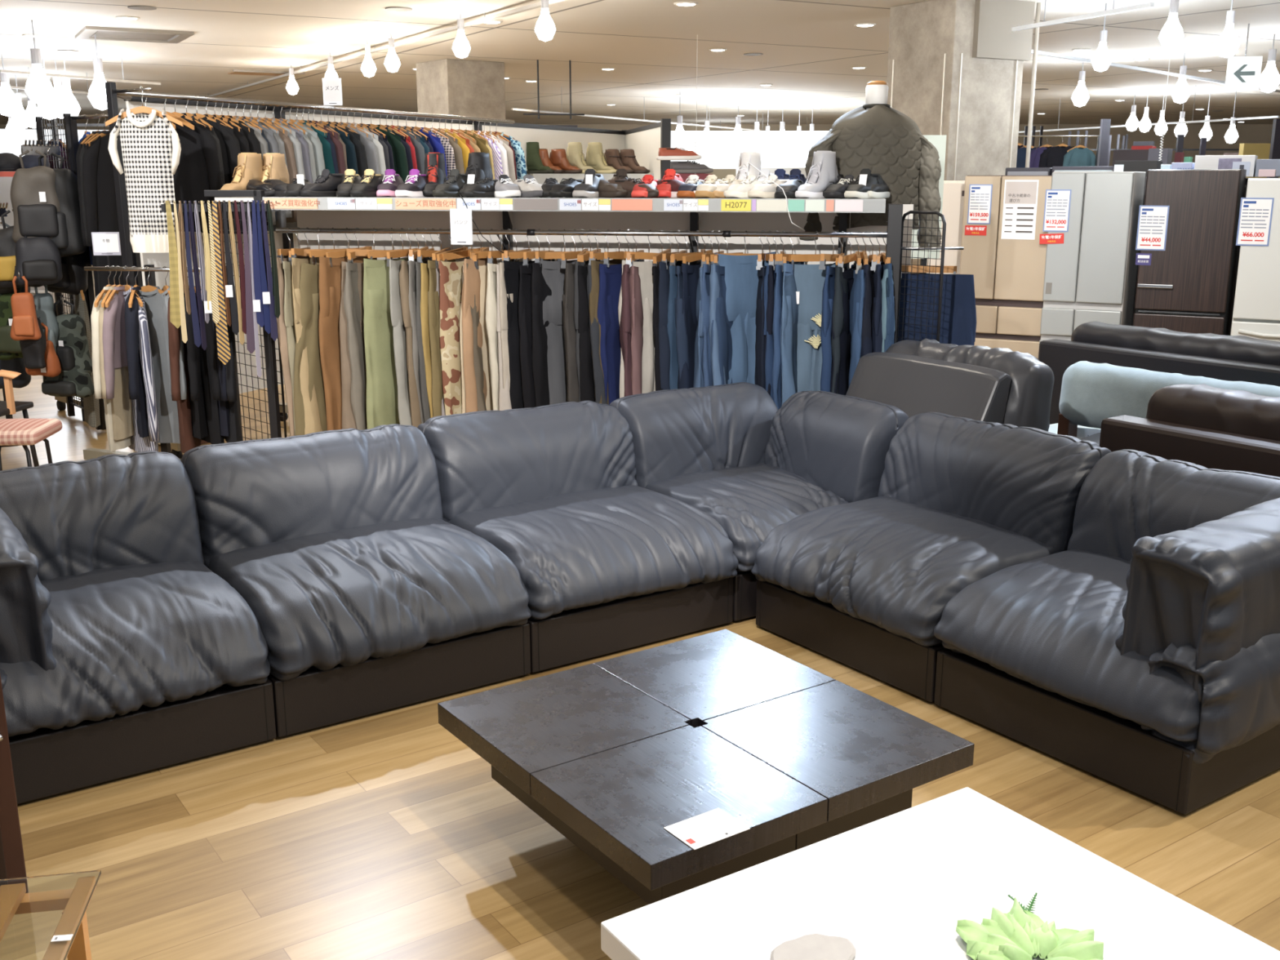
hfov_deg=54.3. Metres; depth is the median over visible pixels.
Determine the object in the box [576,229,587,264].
hanger
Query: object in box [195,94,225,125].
clothes hanger
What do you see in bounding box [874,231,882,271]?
hanger
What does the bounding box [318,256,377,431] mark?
trousers
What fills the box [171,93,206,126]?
clothes hanger
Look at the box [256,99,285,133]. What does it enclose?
clothes hanger
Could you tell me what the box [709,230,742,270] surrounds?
hanger
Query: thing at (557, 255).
hanger
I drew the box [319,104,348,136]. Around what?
clothes hanger
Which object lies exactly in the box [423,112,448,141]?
clothes hanger
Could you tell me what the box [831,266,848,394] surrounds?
trousers
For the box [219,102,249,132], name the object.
clothes hanger
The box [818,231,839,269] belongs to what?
hanger
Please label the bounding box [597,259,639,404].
trousers
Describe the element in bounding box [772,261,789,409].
jeans
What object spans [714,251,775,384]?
jeans
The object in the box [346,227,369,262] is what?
hanger
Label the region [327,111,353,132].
clothes hanger
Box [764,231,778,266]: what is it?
hanger
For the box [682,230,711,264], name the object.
hanger
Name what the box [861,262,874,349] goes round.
jeans
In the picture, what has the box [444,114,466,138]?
clothes hanger
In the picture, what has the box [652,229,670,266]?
hanger
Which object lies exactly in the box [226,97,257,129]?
clothes hanger
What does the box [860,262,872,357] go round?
jeans
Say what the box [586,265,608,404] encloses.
trousers
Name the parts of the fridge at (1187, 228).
handle, drawer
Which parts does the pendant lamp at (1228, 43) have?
bulb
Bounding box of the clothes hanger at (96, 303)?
[93,265,112,306]
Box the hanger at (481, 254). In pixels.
[470,228,514,262]
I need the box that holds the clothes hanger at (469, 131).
[465,115,487,140]
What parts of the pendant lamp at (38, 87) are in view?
cord, bulb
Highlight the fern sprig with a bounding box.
[1007,892,1037,913]
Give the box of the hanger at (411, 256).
[406,227,413,264]
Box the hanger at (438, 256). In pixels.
[435,228,467,264]
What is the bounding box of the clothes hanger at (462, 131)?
[457,120,479,137]
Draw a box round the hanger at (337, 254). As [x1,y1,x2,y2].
[325,227,372,266]
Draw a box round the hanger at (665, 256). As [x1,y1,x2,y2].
[662,230,678,269]
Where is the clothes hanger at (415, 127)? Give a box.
[413,111,435,136]
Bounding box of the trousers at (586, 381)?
[577,265,595,401]
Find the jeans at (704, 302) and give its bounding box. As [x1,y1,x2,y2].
[697,263,712,386]
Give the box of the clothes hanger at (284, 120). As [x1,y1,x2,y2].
[279,101,306,134]
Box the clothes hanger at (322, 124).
[312,109,337,133]
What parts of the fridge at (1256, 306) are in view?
drawer, handle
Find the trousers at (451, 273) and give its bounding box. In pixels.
[438,257,482,415]
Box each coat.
[75,131,98,297]
[79,130,102,293]
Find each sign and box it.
[91,231,121,272]
[322,78,342,105]
[449,208,472,244]
[1224,23,1262,90]
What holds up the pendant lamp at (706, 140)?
hanging from the ceiling
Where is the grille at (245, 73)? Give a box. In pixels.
[227,71,296,76]
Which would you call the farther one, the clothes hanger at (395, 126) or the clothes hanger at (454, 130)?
the clothes hanger at (454, 130)
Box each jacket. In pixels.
[82,130,136,292]
[799,103,942,247]
[1016,145,1036,167]
[1017,142,1024,148]
[1029,137,1053,167]
[1038,137,1074,167]
[1062,137,1095,166]
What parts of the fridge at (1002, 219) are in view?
door, drawer, drawer, drawer, door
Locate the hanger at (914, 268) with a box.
[901,242,956,275]
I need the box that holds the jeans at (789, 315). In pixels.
[780,261,801,404]
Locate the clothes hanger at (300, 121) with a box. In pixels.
[295,108,325,133]
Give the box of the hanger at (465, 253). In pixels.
[441,244,486,262]
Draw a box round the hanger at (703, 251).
[700,230,710,270]
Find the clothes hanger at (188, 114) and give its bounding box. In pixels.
[184,93,213,130]
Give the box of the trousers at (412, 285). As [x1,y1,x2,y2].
[408,257,429,423]
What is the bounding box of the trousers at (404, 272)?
[399,259,421,427]
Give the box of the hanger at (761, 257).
[755,230,764,270]
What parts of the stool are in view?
leg, leg, leg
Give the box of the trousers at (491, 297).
[485,259,516,410]
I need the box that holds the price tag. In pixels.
[50,933,73,942]
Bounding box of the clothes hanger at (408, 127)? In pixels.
[404,117,427,140]
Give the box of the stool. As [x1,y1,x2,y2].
[0,418,62,471]
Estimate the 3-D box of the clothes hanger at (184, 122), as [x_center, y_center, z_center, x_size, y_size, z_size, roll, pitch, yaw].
[-2.765,-2.147,7.275,0.410,0.213,0.041,6,15,23]
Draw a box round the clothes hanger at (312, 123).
[301,102,327,135]
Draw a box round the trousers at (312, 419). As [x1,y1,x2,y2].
[291,256,325,435]
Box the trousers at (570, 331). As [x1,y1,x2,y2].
[562,262,578,402]
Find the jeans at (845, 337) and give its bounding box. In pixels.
[830,262,856,395]
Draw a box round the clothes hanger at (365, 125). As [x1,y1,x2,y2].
[359,107,386,137]
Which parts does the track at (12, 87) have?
rail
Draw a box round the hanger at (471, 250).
[467,244,475,259]
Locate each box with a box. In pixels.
[911,134,946,273]
[1111,149,1148,177]
[1114,160,1162,176]
[1131,146,1155,149]
[1133,141,1155,146]
[1146,148,1172,177]
[1160,164,1171,168]
[1171,162,1195,168]
[1173,152,1184,162]
[1183,156,1192,162]
[1194,155,1257,177]
[1223,152,1238,155]
[1238,143,1279,177]
[1255,159,1279,177]
[1257,169,1275,177]
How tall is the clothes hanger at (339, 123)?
0.213 m
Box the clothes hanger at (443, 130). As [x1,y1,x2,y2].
[439,118,462,141]
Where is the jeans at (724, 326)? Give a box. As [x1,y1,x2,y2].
[711,265,733,384]
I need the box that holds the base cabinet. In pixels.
[0,674,26,879]
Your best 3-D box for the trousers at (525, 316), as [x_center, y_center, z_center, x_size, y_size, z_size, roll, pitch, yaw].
[-0.504,-0.639,6.683,0.128,1.031,0.438,6,15,23]
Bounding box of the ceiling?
[0,0,1279,124]
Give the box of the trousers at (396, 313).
[388,258,412,425]
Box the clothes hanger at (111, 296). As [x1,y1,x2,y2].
[105,265,123,307]
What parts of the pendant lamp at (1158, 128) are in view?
bulb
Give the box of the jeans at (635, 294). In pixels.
[628,266,643,395]
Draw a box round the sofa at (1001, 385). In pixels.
[845,338,1100,445]
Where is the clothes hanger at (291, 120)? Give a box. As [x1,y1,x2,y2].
[288,102,313,131]
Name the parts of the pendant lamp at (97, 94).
cord, bulb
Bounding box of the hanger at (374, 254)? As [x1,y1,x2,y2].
[367,227,417,260]
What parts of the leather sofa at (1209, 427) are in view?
frame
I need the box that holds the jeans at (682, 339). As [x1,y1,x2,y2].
[674,262,688,380]
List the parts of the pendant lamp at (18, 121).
bulb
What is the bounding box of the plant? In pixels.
[955,896,1103,959]
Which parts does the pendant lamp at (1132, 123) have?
bulb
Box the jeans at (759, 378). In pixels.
[754,266,765,389]
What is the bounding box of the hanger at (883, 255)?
[880,231,891,263]
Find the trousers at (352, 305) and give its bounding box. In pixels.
[342,262,366,430]
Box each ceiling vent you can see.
[75,26,194,43]
[227,69,304,76]
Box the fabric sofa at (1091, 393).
[1057,360,1279,437]
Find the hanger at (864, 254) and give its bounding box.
[862,231,868,265]
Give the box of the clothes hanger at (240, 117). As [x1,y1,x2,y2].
[233,97,262,133]
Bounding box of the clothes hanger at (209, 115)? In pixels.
[204,95,233,128]
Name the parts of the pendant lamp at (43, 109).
cord, bulb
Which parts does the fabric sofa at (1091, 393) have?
leg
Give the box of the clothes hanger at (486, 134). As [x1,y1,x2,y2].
[477,116,499,142]
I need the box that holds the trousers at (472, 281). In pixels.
[461,257,497,413]
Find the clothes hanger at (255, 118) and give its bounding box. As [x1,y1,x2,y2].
[248,104,278,132]
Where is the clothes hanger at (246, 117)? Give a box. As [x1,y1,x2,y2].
[242,105,268,128]
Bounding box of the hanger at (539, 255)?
[534,229,560,266]
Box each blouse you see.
[124,284,149,437]
[161,285,186,399]
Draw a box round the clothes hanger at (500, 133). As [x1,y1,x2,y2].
[495,123,515,140]
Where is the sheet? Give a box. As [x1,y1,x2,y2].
[663,808,750,849]
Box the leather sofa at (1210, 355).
[1038,321,1279,424]
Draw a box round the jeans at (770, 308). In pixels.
[764,265,773,395]
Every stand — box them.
[54,395,80,410]
[679,173,712,182]
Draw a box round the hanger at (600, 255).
[593,229,623,261]
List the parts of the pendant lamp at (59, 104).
cord, bulb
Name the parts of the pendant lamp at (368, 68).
bulb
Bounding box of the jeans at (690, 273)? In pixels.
[677,262,710,389]
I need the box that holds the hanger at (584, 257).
[580,229,600,270]
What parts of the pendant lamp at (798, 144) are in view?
bulb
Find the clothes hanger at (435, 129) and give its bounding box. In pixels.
[431,118,455,141]
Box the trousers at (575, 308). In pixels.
[573,261,588,401]
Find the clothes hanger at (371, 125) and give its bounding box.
[369,113,395,134]
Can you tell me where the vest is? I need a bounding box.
[107,108,181,253]
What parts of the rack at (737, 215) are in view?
post, post, price rail, rail, panel, post, post, post, rail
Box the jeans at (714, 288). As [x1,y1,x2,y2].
[708,263,726,386]
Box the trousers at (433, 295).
[427,258,455,417]
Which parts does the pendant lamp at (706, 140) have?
bulb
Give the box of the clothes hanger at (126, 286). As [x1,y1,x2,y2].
[122,266,142,306]
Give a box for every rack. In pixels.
[35,113,109,430]
[83,81,626,460]
[160,200,280,212]
[204,190,964,438]
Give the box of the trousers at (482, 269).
[459,261,520,413]
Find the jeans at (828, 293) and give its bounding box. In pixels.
[820,262,835,391]
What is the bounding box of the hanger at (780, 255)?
[778,231,804,269]
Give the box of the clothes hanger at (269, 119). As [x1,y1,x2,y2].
[262,106,291,133]
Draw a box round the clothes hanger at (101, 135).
[87,113,109,146]
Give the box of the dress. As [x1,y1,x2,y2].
[75,292,100,426]
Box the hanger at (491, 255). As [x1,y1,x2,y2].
[487,228,515,263]
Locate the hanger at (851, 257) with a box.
[834,231,863,273]
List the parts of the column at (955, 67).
slotted trim, soffit panel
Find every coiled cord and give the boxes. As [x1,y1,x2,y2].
[694,35,697,162]
[1158,50,1170,160]
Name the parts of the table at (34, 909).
leg, rail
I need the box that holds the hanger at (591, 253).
[588,229,604,265]
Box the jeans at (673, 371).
[666,262,697,389]
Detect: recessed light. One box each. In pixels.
[22,34,44,37]
[49,54,67,57]
[57,49,79,52]
[115,16,140,19]
[385,6,412,11]
[484,20,502,23]
[524,80,537,82]
[600,67,615,70]
[673,1,697,6]
[709,48,727,51]
[743,53,763,55]
[851,66,866,68]
[854,22,875,26]
[1071,48,1091,51]
[1132,57,1150,60]
[1196,69,1213,71]
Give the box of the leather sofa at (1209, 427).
[1099,383,1279,476]
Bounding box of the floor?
[0,265,1279,959]
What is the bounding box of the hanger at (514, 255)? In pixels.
[508,228,552,261]
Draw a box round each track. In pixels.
[0,48,160,84]
[0,68,88,93]
[207,0,564,96]
[511,86,807,130]
[1011,0,1154,31]
[1018,87,1279,133]
[1031,28,1279,93]
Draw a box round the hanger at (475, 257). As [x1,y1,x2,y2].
[472,228,488,269]
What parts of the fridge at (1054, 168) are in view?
door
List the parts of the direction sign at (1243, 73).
panel, rod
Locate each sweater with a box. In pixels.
[201,115,268,234]
[211,114,240,151]
[219,115,252,224]
[241,116,277,221]
[248,116,286,230]
[256,117,292,217]
[263,117,297,222]
[266,118,305,231]
[293,120,324,179]
[302,120,335,173]
[308,120,338,173]
[313,120,346,173]
[319,120,347,169]
[326,121,358,173]
[346,123,379,173]
[366,124,394,169]
[375,124,408,183]
[384,124,413,173]
[409,126,433,152]
[456,129,480,152]
[463,129,492,169]
[470,130,494,179]
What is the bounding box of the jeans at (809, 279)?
[786,262,849,392]
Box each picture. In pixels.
[1217,158,1241,168]
[1232,161,1250,175]
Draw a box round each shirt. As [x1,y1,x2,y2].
[46,138,68,168]
[90,285,132,451]
[98,286,133,439]
[102,285,128,399]
[123,284,159,452]
[137,285,180,443]
[167,288,201,453]
[170,112,222,230]
[183,114,248,231]
[183,288,208,439]
[190,113,227,222]
[195,289,224,444]
[210,312,229,435]
[223,297,242,442]
[234,115,275,226]
[278,118,313,183]
[285,119,316,182]
[333,122,368,179]
[352,123,386,175]
[360,123,390,169]
[391,125,417,168]
[396,125,425,173]
[403,126,430,155]
[418,127,447,179]
[427,128,456,178]
[436,128,465,173]
[444,128,470,173]
[449,128,474,152]
[476,130,502,179]
[482,131,509,177]
[488,131,515,182]
[493,131,516,179]
[500,132,526,179]
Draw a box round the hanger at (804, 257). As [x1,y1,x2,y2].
[788,231,839,270]
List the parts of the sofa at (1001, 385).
headrest panel, armrest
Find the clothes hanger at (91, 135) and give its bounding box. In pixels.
[80,113,99,144]
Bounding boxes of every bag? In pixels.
[0,218,30,295]
[0,287,22,359]
[0,357,31,388]
[10,270,41,340]
[19,305,46,368]
[25,316,61,377]
[33,284,59,354]
[41,366,94,397]
[44,252,88,294]
[53,294,93,373]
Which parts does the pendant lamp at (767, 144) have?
bulb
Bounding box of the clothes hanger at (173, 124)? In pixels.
[144,97,175,128]
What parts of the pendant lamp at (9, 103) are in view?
cord, bulb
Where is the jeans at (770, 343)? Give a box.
[760,265,776,400]
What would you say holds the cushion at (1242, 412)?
on the leather sofa at (1209, 427)
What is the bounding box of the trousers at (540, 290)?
[531,262,551,407]
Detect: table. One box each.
[0,870,101,959]
[437,629,974,904]
[600,786,1279,959]
[1048,422,1100,434]
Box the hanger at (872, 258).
[867,231,876,270]
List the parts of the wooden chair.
arm post, arm, seat, leg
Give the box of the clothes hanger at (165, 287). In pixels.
[160,266,169,296]
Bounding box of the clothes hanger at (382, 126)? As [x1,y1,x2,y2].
[378,114,405,138]
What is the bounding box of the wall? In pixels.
[0,124,1272,166]
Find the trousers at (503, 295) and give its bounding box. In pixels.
[498,258,519,390]
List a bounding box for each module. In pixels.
[0,450,275,804]
[180,423,531,737]
[417,400,738,672]
[609,382,909,621]
[751,412,1111,702]
[933,449,1279,814]
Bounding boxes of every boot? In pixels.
[217,152,262,190]
[261,152,289,183]
[422,152,446,196]
[457,151,493,197]
[526,142,554,173]
[538,148,564,173]
[549,148,582,173]
[566,142,596,173]
[586,142,617,173]
[604,149,634,173]
[619,149,649,173]
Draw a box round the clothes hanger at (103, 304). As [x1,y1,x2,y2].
[101,265,117,307]
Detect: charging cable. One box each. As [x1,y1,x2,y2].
[459,194,504,253]
[748,162,804,231]
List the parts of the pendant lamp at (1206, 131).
bulb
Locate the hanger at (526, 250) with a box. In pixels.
[502,228,532,262]
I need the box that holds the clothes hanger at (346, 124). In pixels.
[339,106,368,137]
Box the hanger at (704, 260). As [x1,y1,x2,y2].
[700,230,718,267]
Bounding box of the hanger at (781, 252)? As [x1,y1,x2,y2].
[779,231,786,271]
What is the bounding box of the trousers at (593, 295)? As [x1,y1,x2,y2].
[589,258,622,404]
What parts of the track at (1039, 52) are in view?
rail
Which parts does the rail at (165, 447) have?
rail, post, post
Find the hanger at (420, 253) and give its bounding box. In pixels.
[417,228,438,262]
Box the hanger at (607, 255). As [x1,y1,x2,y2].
[603,229,624,266]
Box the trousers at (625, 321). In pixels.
[619,264,632,396]
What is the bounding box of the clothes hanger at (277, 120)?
[272,106,300,131]
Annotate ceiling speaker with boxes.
[127,5,156,10]
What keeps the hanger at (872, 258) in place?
hanging from the rack at (737, 215)
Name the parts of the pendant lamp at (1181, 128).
bulb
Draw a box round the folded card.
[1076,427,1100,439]
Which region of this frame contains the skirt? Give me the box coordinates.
[897,273,976,346]
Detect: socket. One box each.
[0,69,9,83]
[13,93,22,102]
[30,48,41,64]
[53,73,62,86]
[62,77,71,88]
[92,57,103,72]
[288,67,293,75]
[327,56,333,64]
[364,44,370,53]
[388,37,394,48]
[457,18,464,30]
[541,0,548,8]
[677,115,682,124]
[704,120,709,128]
[735,116,741,124]
[754,121,759,128]
[765,125,769,133]
[780,121,785,128]
[796,125,801,133]
[809,124,814,131]
[1078,71,1085,80]
[1099,30,1107,42]
[1130,105,1136,112]
[1143,106,1148,114]
[1160,110,1164,116]
[1168,0,1178,13]
[1179,65,1186,75]
[1179,111,1185,119]
[1204,115,1209,123]
[1225,10,1235,24]
[1230,117,1235,124]
[1267,48,1276,61]
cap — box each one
[0,152,20,171]
[19,155,49,168]
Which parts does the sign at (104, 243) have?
stem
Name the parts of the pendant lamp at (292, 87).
bulb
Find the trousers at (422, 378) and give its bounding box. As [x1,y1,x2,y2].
[415,261,430,422]
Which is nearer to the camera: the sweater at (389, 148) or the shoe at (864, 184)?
the shoe at (864, 184)
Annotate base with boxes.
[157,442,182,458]
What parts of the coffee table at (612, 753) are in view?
panel, panel, panel, panel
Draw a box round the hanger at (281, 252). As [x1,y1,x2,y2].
[277,226,300,263]
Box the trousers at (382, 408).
[363,257,415,429]
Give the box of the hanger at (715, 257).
[713,230,724,264]
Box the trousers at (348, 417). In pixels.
[339,261,367,429]
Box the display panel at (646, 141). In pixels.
[624,118,671,179]
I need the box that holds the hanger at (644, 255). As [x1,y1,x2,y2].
[623,229,658,260]
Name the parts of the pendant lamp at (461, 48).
bulb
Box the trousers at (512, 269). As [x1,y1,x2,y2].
[503,258,547,408]
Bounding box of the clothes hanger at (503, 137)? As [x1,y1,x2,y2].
[489,122,509,143]
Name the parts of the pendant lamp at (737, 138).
bulb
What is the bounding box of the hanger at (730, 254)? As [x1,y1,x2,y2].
[719,230,758,255]
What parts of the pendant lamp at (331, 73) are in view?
bulb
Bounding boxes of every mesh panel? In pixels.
[214,196,287,440]
[896,210,946,342]
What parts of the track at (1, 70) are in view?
rail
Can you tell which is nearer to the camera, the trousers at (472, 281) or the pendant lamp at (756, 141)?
the trousers at (472, 281)
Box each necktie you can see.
[165,200,181,328]
[173,200,187,342]
[178,200,191,314]
[183,200,201,346]
[188,200,207,350]
[194,200,212,323]
[200,200,212,311]
[207,200,219,324]
[212,200,231,364]
[217,200,232,326]
[222,200,239,334]
[228,200,244,345]
[234,200,246,333]
[240,200,255,353]
[246,200,262,377]
[251,200,264,327]
[256,200,271,333]
[261,200,277,341]
[266,200,279,318]
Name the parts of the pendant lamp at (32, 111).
bulb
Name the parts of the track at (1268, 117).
rail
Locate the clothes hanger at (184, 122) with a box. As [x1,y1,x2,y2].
[162,92,194,129]
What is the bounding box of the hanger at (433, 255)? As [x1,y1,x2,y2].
[431,227,450,267]
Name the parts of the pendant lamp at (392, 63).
bulb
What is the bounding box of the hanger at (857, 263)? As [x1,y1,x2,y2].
[853,231,862,273]
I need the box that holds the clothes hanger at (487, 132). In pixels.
[482,122,506,142]
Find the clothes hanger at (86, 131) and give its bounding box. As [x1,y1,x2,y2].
[81,114,88,136]
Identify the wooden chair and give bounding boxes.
[0,369,39,466]
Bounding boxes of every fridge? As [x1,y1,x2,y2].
[926,180,964,274]
[959,175,1052,359]
[1004,167,1052,175]
[1038,171,1145,352]
[1051,166,1114,175]
[1133,168,1246,335]
[1230,177,1279,342]
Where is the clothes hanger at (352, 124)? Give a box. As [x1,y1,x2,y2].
[345,111,373,137]
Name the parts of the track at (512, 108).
rail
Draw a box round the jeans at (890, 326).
[880,262,894,352]
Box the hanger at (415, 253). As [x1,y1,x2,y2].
[408,227,430,260]
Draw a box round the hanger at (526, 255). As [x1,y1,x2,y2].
[522,228,555,267]
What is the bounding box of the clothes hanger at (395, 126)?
[391,115,415,137]
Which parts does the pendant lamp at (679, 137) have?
bulb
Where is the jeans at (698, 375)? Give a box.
[693,267,703,387]
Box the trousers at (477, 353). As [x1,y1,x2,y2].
[462,263,486,411]
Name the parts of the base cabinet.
door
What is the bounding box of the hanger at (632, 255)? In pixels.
[630,229,644,266]
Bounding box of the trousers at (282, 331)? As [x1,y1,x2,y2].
[276,256,306,435]
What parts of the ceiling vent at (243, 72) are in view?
frame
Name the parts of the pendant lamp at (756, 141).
bulb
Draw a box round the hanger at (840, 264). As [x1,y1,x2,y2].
[837,231,844,271]
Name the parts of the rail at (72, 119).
post, rail, post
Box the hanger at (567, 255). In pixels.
[560,229,582,268]
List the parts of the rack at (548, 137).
post, hook arm, post, rail arm, rail, post, rail arm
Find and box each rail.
[0,202,8,217]
[20,139,60,155]
[68,114,142,430]
[84,264,243,453]
[1017,135,1099,166]
[1089,148,1239,150]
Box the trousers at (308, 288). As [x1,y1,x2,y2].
[293,262,326,435]
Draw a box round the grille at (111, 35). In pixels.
[90,31,175,40]
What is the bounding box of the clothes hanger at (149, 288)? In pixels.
[140,266,167,296]
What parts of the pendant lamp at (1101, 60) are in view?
bulb, cord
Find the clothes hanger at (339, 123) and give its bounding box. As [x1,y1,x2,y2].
[333,111,358,133]
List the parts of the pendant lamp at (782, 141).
bulb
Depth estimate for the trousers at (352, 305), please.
6.67 m
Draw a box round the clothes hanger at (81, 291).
[80,289,84,300]
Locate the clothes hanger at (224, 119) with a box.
[213,96,241,131]
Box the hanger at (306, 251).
[296,226,346,257]
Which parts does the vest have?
armhole trim, neck trim, hem trim, armhole trim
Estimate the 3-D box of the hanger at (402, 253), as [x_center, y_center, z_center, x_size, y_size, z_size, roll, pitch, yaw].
[-1.268,-1.250,6.679,0.041,0.194,0.290,5,16,21]
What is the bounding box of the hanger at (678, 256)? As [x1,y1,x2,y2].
[671,230,701,266]
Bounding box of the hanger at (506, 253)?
[503,228,511,261]
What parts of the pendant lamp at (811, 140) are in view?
bulb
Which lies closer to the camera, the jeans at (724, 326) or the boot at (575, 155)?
the jeans at (724, 326)
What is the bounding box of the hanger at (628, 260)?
[624,229,631,267]
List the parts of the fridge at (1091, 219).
drawer, door, drawer, door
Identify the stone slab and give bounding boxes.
[770,933,856,959]
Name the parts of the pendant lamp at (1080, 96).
bulb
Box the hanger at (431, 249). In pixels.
[422,227,434,260]
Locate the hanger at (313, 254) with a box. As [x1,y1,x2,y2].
[309,227,353,265]
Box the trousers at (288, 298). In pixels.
[282,261,296,435]
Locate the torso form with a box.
[865,80,888,110]
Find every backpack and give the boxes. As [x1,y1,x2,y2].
[0,207,44,289]
[9,145,60,243]
[13,235,62,286]
[38,147,87,257]
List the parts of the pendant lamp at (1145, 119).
bulb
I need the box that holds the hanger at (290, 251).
[288,226,310,265]
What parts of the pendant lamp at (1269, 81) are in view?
bulb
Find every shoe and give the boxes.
[246,179,275,196]
[262,179,297,196]
[285,174,311,196]
[299,168,351,196]
[335,168,361,196]
[350,168,390,197]
[376,168,404,196]
[395,168,433,197]
[431,168,467,197]
[461,177,497,197]
[493,174,520,197]
[513,174,543,197]
[538,177,563,197]
[548,177,586,197]
[572,168,604,197]
[586,179,627,197]
[608,177,658,198]
[611,168,629,197]
[631,174,657,198]
[654,168,683,197]
[656,146,702,159]
[657,179,696,198]
[670,160,713,173]
[676,174,704,198]
[694,174,723,198]
[708,174,742,198]
[723,174,767,198]
[734,151,761,181]
[747,174,790,198]
[756,168,774,179]
[774,168,789,179]
[774,179,804,198]
[787,168,806,183]
[795,151,838,198]
[822,173,844,198]
[822,174,857,198]
[844,168,884,198]
[857,175,889,198]
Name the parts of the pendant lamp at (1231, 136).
bulb, cord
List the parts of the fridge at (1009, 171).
door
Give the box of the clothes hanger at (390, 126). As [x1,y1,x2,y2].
[384,115,408,139]
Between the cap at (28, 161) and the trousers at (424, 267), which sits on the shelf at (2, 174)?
the cap at (28, 161)
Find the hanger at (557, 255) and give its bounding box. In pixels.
[540,229,590,262]
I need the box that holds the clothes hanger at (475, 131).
[471,122,493,142]
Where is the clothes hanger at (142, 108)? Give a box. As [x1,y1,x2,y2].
[105,85,183,126]
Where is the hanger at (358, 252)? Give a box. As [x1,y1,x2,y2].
[346,227,399,262]
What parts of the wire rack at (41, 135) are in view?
post, frame, rail, post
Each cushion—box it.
[0,418,62,445]
[0,450,204,580]
[0,507,56,671]
[0,560,270,737]
[180,423,443,567]
[207,518,531,680]
[417,400,638,521]
[447,484,738,620]
[609,382,777,488]
[644,462,848,573]
[751,496,1057,646]
[764,391,909,502]
[877,412,1111,552]
[885,338,1053,431]
[933,549,1201,743]
[1066,449,1279,561]
[1071,321,1279,365]
[1115,497,1279,703]
[1146,383,1279,440]
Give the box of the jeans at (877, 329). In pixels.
[871,262,883,352]
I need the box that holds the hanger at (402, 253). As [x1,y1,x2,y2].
[386,227,413,266]
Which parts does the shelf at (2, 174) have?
post, post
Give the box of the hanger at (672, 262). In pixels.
[669,230,685,266]
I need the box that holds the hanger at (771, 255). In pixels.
[768,230,778,270]
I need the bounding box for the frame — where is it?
[523,59,584,127]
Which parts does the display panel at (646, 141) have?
panel, post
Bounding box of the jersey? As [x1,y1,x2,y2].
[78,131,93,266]
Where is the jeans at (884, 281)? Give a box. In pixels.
[881,269,895,352]
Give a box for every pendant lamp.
[0,46,19,116]
[4,115,20,138]
[10,75,27,128]
[23,74,41,128]
[25,20,53,104]
[36,53,56,119]
[48,51,71,118]
[62,53,80,115]
[88,34,106,110]
[285,64,298,94]
[324,52,337,78]
[360,40,376,77]
[384,33,400,72]
[452,13,471,58]
[534,0,555,41]
[672,109,686,145]
[700,98,712,148]
[730,97,744,146]
[750,100,762,148]
[761,116,773,151]
[775,100,788,148]
[792,106,804,151]
[805,103,817,149]
[1071,62,1088,106]
[1091,3,1111,71]
[1125,90,1138,131]
[1138,93,1151,132]
[1154,91,1167,135]
[1158,0,1183,49]
[1171,53,1190,103]
[1173,102,1187,137]
[1199,91,1212,141]
[1215,0,1239,57]
[1224,90,1238,143]
[1259,34,1279,93]
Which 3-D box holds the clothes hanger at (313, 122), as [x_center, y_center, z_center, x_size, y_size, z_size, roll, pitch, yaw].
[-2.234,-2.426,8.421,0.410,0.213,0.041,6,15,23]
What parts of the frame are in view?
rod, sign panel, rod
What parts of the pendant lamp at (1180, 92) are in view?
bulb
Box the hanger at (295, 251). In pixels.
[290,226,324,262]
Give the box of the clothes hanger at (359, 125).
[352,106,379,134]
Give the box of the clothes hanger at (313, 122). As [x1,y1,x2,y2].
[306,110,333,135]
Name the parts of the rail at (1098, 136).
rail, post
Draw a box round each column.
[415,58,505,119]
[887,0,1040,273]
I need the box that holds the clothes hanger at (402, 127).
[397,115,421,137]
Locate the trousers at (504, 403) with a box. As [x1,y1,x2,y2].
[496,264,511,410]
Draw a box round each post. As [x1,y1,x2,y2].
[1023,125,1027,146]
[1031,125,1035,146]
[1039,125,1043,146]
[1067,131,1071,146]
[1075,130,1079,146]
[1084,130,1088,146]
[1097,119,1111,166]
[1106,134,1111,166]
[1115,134,1119,149]
[1121,135,1124,148]
[1124,134,1128,148]
[1175,134,1184,152]
[1199,137,1207,155]
[1266,119,1279,177]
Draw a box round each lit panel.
[0,128,108,156]
[671,130,829,167]
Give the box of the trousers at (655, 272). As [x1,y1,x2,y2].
[652,266,662,391]
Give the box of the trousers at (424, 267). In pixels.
[420,262,432,417]
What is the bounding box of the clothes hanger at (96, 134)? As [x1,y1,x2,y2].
[84,113,106,145]
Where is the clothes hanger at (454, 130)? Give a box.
[451,121,475,142]
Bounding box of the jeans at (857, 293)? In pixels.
[848,264,865,386]
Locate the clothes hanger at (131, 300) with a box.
[128,266,138,307]
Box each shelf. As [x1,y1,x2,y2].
[0,119,84,421]
[528,173,653,184]
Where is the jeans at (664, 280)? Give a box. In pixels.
[657,260,681,390]
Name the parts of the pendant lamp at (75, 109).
cord, bulb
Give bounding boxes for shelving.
[0,177,71,313]
[707,168,736,180]
[709,167,806,178]
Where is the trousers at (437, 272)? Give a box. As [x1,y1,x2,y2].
[435,267,445,415]

